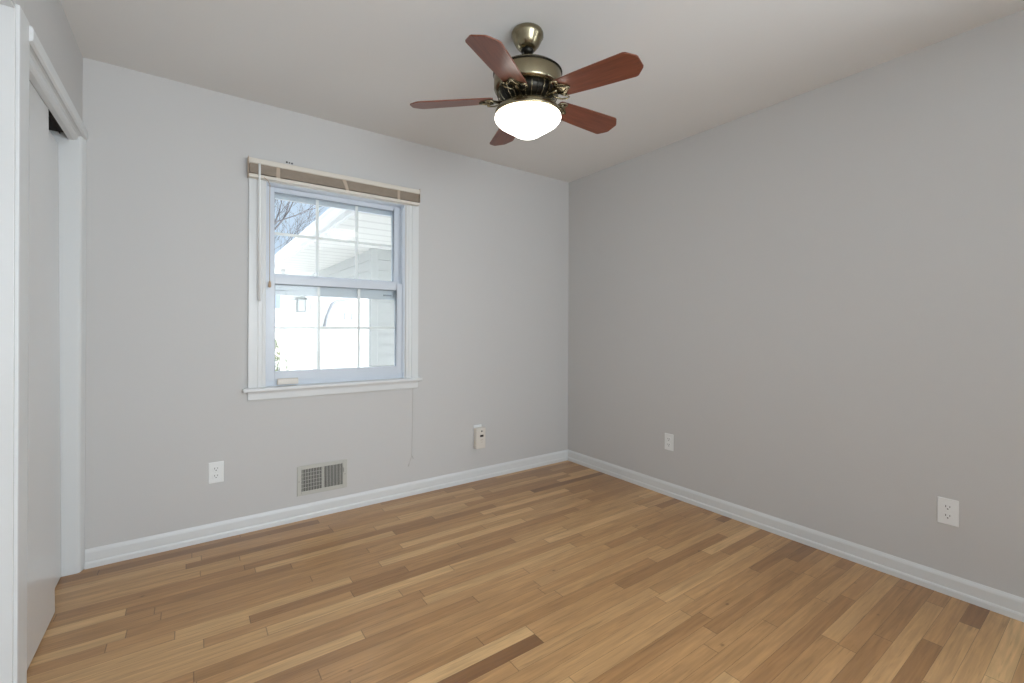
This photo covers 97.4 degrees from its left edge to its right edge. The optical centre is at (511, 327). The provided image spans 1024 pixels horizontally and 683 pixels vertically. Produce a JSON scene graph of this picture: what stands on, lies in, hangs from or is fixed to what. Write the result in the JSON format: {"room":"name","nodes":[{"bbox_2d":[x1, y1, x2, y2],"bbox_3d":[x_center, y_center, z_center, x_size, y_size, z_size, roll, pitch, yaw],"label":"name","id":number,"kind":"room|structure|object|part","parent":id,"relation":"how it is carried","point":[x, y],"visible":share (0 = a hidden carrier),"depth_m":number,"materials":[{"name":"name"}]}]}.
{"room":"empty bedroom","nodes":[
{"label":"empty bedroom","id":0,"kind":"room"},
{"bbox_2d":[13,0,82,119],"bbox_3d":[-0.848,-0.066,0.359,0.117,2.442,4.300,0,0,-36],"label":"wall","id":1,"kind":"structure","parent":0,"point":[48,19],"depth_m":1.76,"materials":[{"name":"paint"}]},
{"bbox_2d":[0,0,15,682],"bbox_3d":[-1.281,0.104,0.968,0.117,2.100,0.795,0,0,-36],"label":"trim","id":2,"kind":"structure","parent":1,"relation":"attached to","point":[7,7],"depth_m":1.31,"materials":[{"name":"white paint"}]},
{"bbox_2d":[13,4,29,682],"bbox_3d":[-1.490,0.100,1.363,0.013,2.106,0.098,0,0,-36],"label":"trim","id":3,"kind":"structure","parent":1,"relation":"attached to","point":[22,23],"depth_m":1.35,"materials":[{"name":"white paint"}]},
{"bbox_2d":[27,80,54,669],"bbox_3d":[-1.700,0.120,1.577,0.051,2.051,0.543,0,0,-36],"label":"door","id":4,"kind":"structure","parent":1,"relation":"in","point":[40,511],"depth_m":1.66,"materials":[{"name":"white paint"}]},
{"bbox_2d":[49,131,60,586],"bbox_3d":[-1.959,0.149,1.878,0.042,1.992,0.444,0,0,-36],"label":"door","id":5,"kind":"structure","parent":1,"relation":"in","point":[53,144],"depth_m":2.00,"materials":[{"name":"white paint"}]},
{"bbox_2d":[49,110,63,133],"bbox_3d":[-1.828,-0.887,1.708,0.074,0.047,0.870,0,0,-36],"label":"trim","id":6,"kind":"structure","parent":1,"relation":"attached to","point":[53,124],"depth_m":1.99,"materials":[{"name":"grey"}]},
{"bbox_2d":[29,25,87,139],"bbox_3d":[-1.788,-0.909,1.763,0.061,0.074,0.916,0,0,-36],"label":"trim","id":7,"kind":"structure","parent":1,"relation":"attached to","point":[43,76],"depth_m":1.69,"materials":[{"name":"white paint"}]},
{"bbox_2d":[82,57,568,548],"bbox_3d":[-1.051,-0.015,2.961,3.978,2.540,0.170,0,0,-36],"label":"wall","id":8,"kind":"structure","parent":0,"point":[167,182],"depth_m":2.53,"materials":[{"name":"paint"}]},
{"bbox_2d":[49,130,86,576],"bbox_3d":[-2.114,0.122,2.071,0.214,2.057,0.040,0,0,-36],"label":"trim","id":9,"kind":"structure","parent":8,"relation":"attached to","point":[71,153],"depth_m":2.09,"materials":[{"name":"white paint"}]},
{"bbox_2d":[208,461,223,483],"bbox_3d":[-1.613,0.788,2.452,0.070,0.114,0.008,0,0,-36],"label":"wall outlet","id":10,"kind":"object","parent":8,"relation":"attached to","point":[215,469],"visible":1,"depth_m":2.45,"materials":[{"name":"white plastic"}]},
{"bbox_2d":[212,466,219,471],"bbox_3d":[-1.612,0.769,2.450,0.034,0.027,0.003,0,0,-36],"label":"receptacle","id":11,"kind":"object","parent":10,"relation":"attached to","point":[214,468],"depth_m":2.45,"materials":[{"name":"grey plastic"}]},
{"bbox_2d":[212,473,219,478],"bbox_3d":[-1.612,0.808,2.450,0.034,0.027,0.003,0,0,-36],"label":"receptacle","id":12,"kind":"object","parent":10,"relation":"attached to","point":[214,475],"depth_m":2.45,"materials":[{"name":"grey plastic"}]},
{"bbox_2d":[297,459,346,495],"bbox_3d":[-1.164,0.921,2.769,0.292,0.179,0.014,0,0,-36],"label":"air vent","id":13,"kind":"object","parent":8,"relation":"in","point":[331,475],"visible":1,"depth_m":2.77,"materials":[{"name":"grey metal"}]},
{"bbox_2d":[84,449,567,569],"bbox_3d":[-0.772,1.111,3.050,3.113,0.090,0.014,0,0,-36],"label":"baseboard","id":14,"kind":"structure","parent":8,"relation":"attached to","point":[135,548],"depth_m":2.66,"materials":[{"name":"white paint"}]},
{"bbox_2d":[242,178,421,400],"bbox_3d":[-1.107,-0.242,2.880,1.070,1.317,0.197,0,0,-36],"label":"window","id":15,"kind":"structure","parent":8,"relation":"in","point":[264,383],"depth_m":2.83,"materials":[{"name":"white paint"}]},
{"bbox_3d":[-1.074,0.353,2.829,1.070,0.022,0.074,0,0,-36],"label":"sill","id":16,"kind":"part","parent":15,"relation":"part of","materials":[{"name":"white paint"}]},
{"bbox_2d":[247,155,419,300],"bbox_3d":[-1.055,-0.549,2.798,1.020,0.804,0.055,0,0,-36],"label":"window blind","id":17,"kind":"object","parent":15,"relation":"attached to","point":[260,169],"visible":1,"depth_m":2.70,"materials":[{"name":"beige paint"}]},
{"bbox_3d":[-1.385,-0.552,2.556,0.019,0.591,0.054,0,0,7],"label":"lift cord","id":18,"kind":"part","parent":17,"relation":"part of","materials":[{"name":"white fabric"}]},
{"bbox_3d":[-1.056,-0.849,2.801,1.014,0.018,0.040,0,0,-36],"label":"rail","id":19,"kind":"part","parent":17,"relation":"part of","materials":[{"name":"beige paint"}]},
{"bbox_3d":[-1.056,-0.932,2.801,1.014,0.030,0.042,0,0,-36],"label":"head rail","id":20,"kind":"part","parent":17,"relation":"part of","materials":[{"name":"beige paint"}]},
{"bbox_2d":[275,200,391,278],"bbox_3d":[-1.133,-0.566,2.915,0.736,0.489,0.005,0,0,-36],"label":"grille","id":21,"kind":"object","parent":15,"relation":"attached to","point":[356,242],"depth_m":2.94,"materials":[{"name":"white plastic"}]},
{"bbox_3d":[-1.129,-0.517,2.910,0.824,0.643,0.045,0,0,-36],"label":"sash","id":22,"kind":"part","parent":15,"relation":"part of","materials":[{"name":"white plastic"}]},
{"bbox_3d":[-1.101,0.005,2.867,0.824,0.618,0.040,0,0,-36],"label":"sash","id":23,"kind":"part","parent":15,"relation":"part of","materials":[{"name":"glass"}]},
{"bbox_2d":[275,287,394,368],"bbox_3d":[-1.105,0.000,2.873,0.742,0.516,0.005,0,0,-36],"label":"grille","id":24,"kind":"object","parent":15,"relation":"attached to","point":[358,293],"depth_m":2.89,"materials":[{"name":"white plastic"}]},
{"bbox_2d":[408,409,413,465],"bbox_3d":[-0.697,0.683,3.105,0.040,0.538,0.007,0,0,-38],"label":"cord","id":25,"kind":"object","parent":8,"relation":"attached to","point":[412,409],"visible":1,"depth_m":3.11,"materials":[{"name":"grey plastic"}]},
{"bbox_2d":[474,427,484,448],"bbox_3d":[-0.243,0.832,3.400,0.083,0.156,0.043,0,0,-36],"label":"plug","id":26,"kind":"object","parent":8,"relation":"attached to","point":[479,432],"visible":1,"depth_m":3.38,"materials":[{"name":"beige plastic"}]},
{"bbox_2d":[27,460,1023,682],"bbox_3d":[0.296,1.210,1.069,3.978,0.100,4.520,0,0,-36],"label":"floor","id":27,"kind":"structure","parent":0,"point":[567,571],"depth_m":1.87,"materials":[{"name":"brown wood"}]},
{"bbox_2d":[60,0,1023,182],"bbox_3d":[0.263,-1.340,1.130,3.978,0.120,4.670,0,0,-36],"label":"ceiling","id":28,"kind":"structure","parent":0,"point":[361,64],"depth_m":2.08,"materials":[{"name":"white paint"}]},
{"bbox_2d":[410,22,643,145],"bbox_3d":[0.058,-1.055,1.996,0.991,0.451,0.944,0,0,-15],"label":"ceiling fan","id":29,"kind":"object","parent":28,"relation":"hanging from","point":[527,85],"visible":1,"depth_m":1.85,"materials":[{"name":"brown wood"}]},
{"bbox_3d":[-0.262,-0.984,1.972,0.363,0.006,0.135,-2,15,3],"label":"blade","id":30,"kind":"part","parent":29,"relation":"part of","materials":[{"name":"brown wood"}]},
{"bbox_3d":[-0.048,-0.974,1.647,0.135,0.006,0.363,14,9,19],"label":"blade","id":31,"kind":"part","parent":29,"relation":"part of","materials":[{"name":"brown wood"}]},
{"bbox_3d":[-0.019,-0.997,2.276,0.135,0.006,0.363,-14,4,-15],"label":"blade","id":32,"kind":"part","parent":29,"relation":"part of","materials":[{"name":"brown wood"}]},
{"bbox_3d":[0.069,-0.999,1.956,0.253,0.056,0.253,-2,3,-36],"label":"lamp shade","id":33,"kind":"part","parent":29,"relation":"part of","materials":[{"name":"metal"}]},
{"bbox_3d":[0.069,-0.877,1.960,0.288,0.094,0.288,-2,3,-36],"label":"lamp shade","id":34,"kind":"part","parent":29,"relation":"part of","materials":[{"name":"white glass"}]},
{"bbox_3d":[0.345,-0.995,2.138,0.363,0.006,0.135,1,-12,-33],"label":"blade","id":35,"kind":"part","parent":29,"relation":"part of","materials":[{"name":"brown wood"}]},
{"bbox_3d":[0.327,-0.980,1.750,0.363,0.006,0.135,4,-9,38],"label":"blade","id":36,"kind":"part","parent":29,"relation":"part of","materials":[{"name":"brown wood"}]},
{"bbox_2d":[568,10,1023,597],"bbox_3d":[1.850,-0.053,2.194,0.150,2.440,4.450,0,0,-36],"label":"wall","id":37,"kind":"structure","parent":0,"point":[818,293],"depth_m":2.30,"materials":[{"name":"paint"}]},
{"bbox_2d":[665,433,673,450],"bbox_3d":[1.089,0.792,3.119,0.008,0.114,0.070,0,0,-36],"label":"wall outlet","id":38,"kind":"object","parent":37,"relation":"attached to","point":[669,438],"visible":1,"depth_m":3.11,"materials":[{"name":"white plastic"}]},
{"bbox_2d":[568,450,1023,621],"bbox_3d":[1.735,1.121,2.207,0.014,0.090,4.300,0,0,-36],"label":"baseboard","id":39,"kind":"structure","parent":37,"relation":"attached to","point":[1009,605],"depth_m":2.30,"materials":[{"name":"white paint"}]},
{"bbox_2d":[937,496,958,526],"bbox_3d":[1.909,0.805,1.970,0.008,0.114,0.070,0,0,-36],"label":"wall outlet","id":40,"kind":"object","parent":37,"relation":"attached to","point":[947,509],"visible":1,"depth_m":1.97,"materials":[{"name":"white plastic"}]},
{"bbox_2d":[942,512,952,519],"bbox_3d":[1.908,0.825,1.969,0.003,0.027,0.034,0,0,-36],"label":"receptacle","id":41,"kind":"object","parent":40,"relation":"attached to","point":[945,515],"depth_m":1.97,"materials":[{"name":"grey plastic"}]},
{"bbox_2d":[943,504,952,510],"bbox_3d":[1.908,0.786,1.969,0.003,0.027,0.034,0,0,-36],"label":"receptacle","id":42,"kind":"object","parent":40,"relation":"attached to","point":[946,507],"depth_m":1.97,"materials":[{"name":"grey plastic"}]},
{"label":"outside","id":43,"kind":"structure","parent":0,"visible":0},
{"bbox_3d":[-10.374,1.665,20.885,30.000,0.200,39.830,0,0,-36],"label":"ground","id":44,"kind":"structure","parent":43,"visible":0},
{"bbox_2d":[275,308,279,356],"bbox_3d":[-14.550,0.198,26.395,9.200,2.700,7.200,0,0,-36],"label":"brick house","id":45,"kind":"structure","parent":44,"relation":"on","point":[277,311],"depth_m":24.17,"materials":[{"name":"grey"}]},
{"bbox_2d":[275,339,290,370],"bbox_3d":[-5.897,0.925,11.076,0.823,1.325,0.853,0,0,-36],"label":"shrub","id":46,"kind":"object","parent":44,"relation":"on","point":[276,342],"visible":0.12,"depth_m":11.10,"materials":[{"name":"green plant"}]},
{"bbox_2d":[275,199,329,249],"bbox_3d":[-9.226,-3.060,14.170,8.609,9.266,6.125,0,0,-27],"label":"bare tree","id":47,"kind":"object","parent":44,"relation":"on","point":[283,206],"visible":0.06,"depth_m":14.78,"materials":[{"name":"grey plant"}]},
{"bbox_2d":[294,296,320,368],"bbox_3d":[-3.312,0.548,7.264,0.400,2.095,0.180,0,0,-36],"label":"lamp post","id":48,"kind":"object","parent":44,"relation":"on","point":[301,301],"visible":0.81,"depth_m":7.29,"materials":[{"name":"grey metal"}]},
{"bbox_3d":[-3.385,-0.357,7.209,0.108,0.193,0.108,0,0,-36],"label":"pane","id":49,"kind":"part","parent":48,"relation":"part of","materials":[{"name":"clear glass"}]},
{"bbox_3d":[-3.194,0.586,7.349,0.110,2.020,0.100,0,0,-36],"label":"post","id":50,"kind":"part","parent":48,"relation":"part of","materials":[{"name":"white metal"}]},
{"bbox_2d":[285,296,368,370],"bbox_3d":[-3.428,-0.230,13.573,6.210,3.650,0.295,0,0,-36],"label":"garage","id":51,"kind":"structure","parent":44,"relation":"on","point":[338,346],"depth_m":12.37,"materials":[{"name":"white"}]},
{"bbox_2d":[274,208,393,370],"bbox_3d":[-1.975,-0.528,8.616,4.611,4.258,9.550,0,0,-36],"label":"neighboring house","id":52,"kind":"structure","parent":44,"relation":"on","point":[298,257],"depth_m":6.05,"materials":[{"name":"white"}]},
{"bbox_3d":[-4.215,0.262,8.259,0.065,2.658,0.070,0,0,-36],"label":"porch post","id":53,"kind":"part","parent":52,"relation":"part of","materials":[{"name":"white"}]},
{"bbox_3d":[-1.862,0.272,6.024,0.097,2.658,0.097,0,0,-36],"label":"corner post","id":54,"kind":"part","parent":52,"relation":"part of","materials":[{"name":"grey plastic"}]}
]}

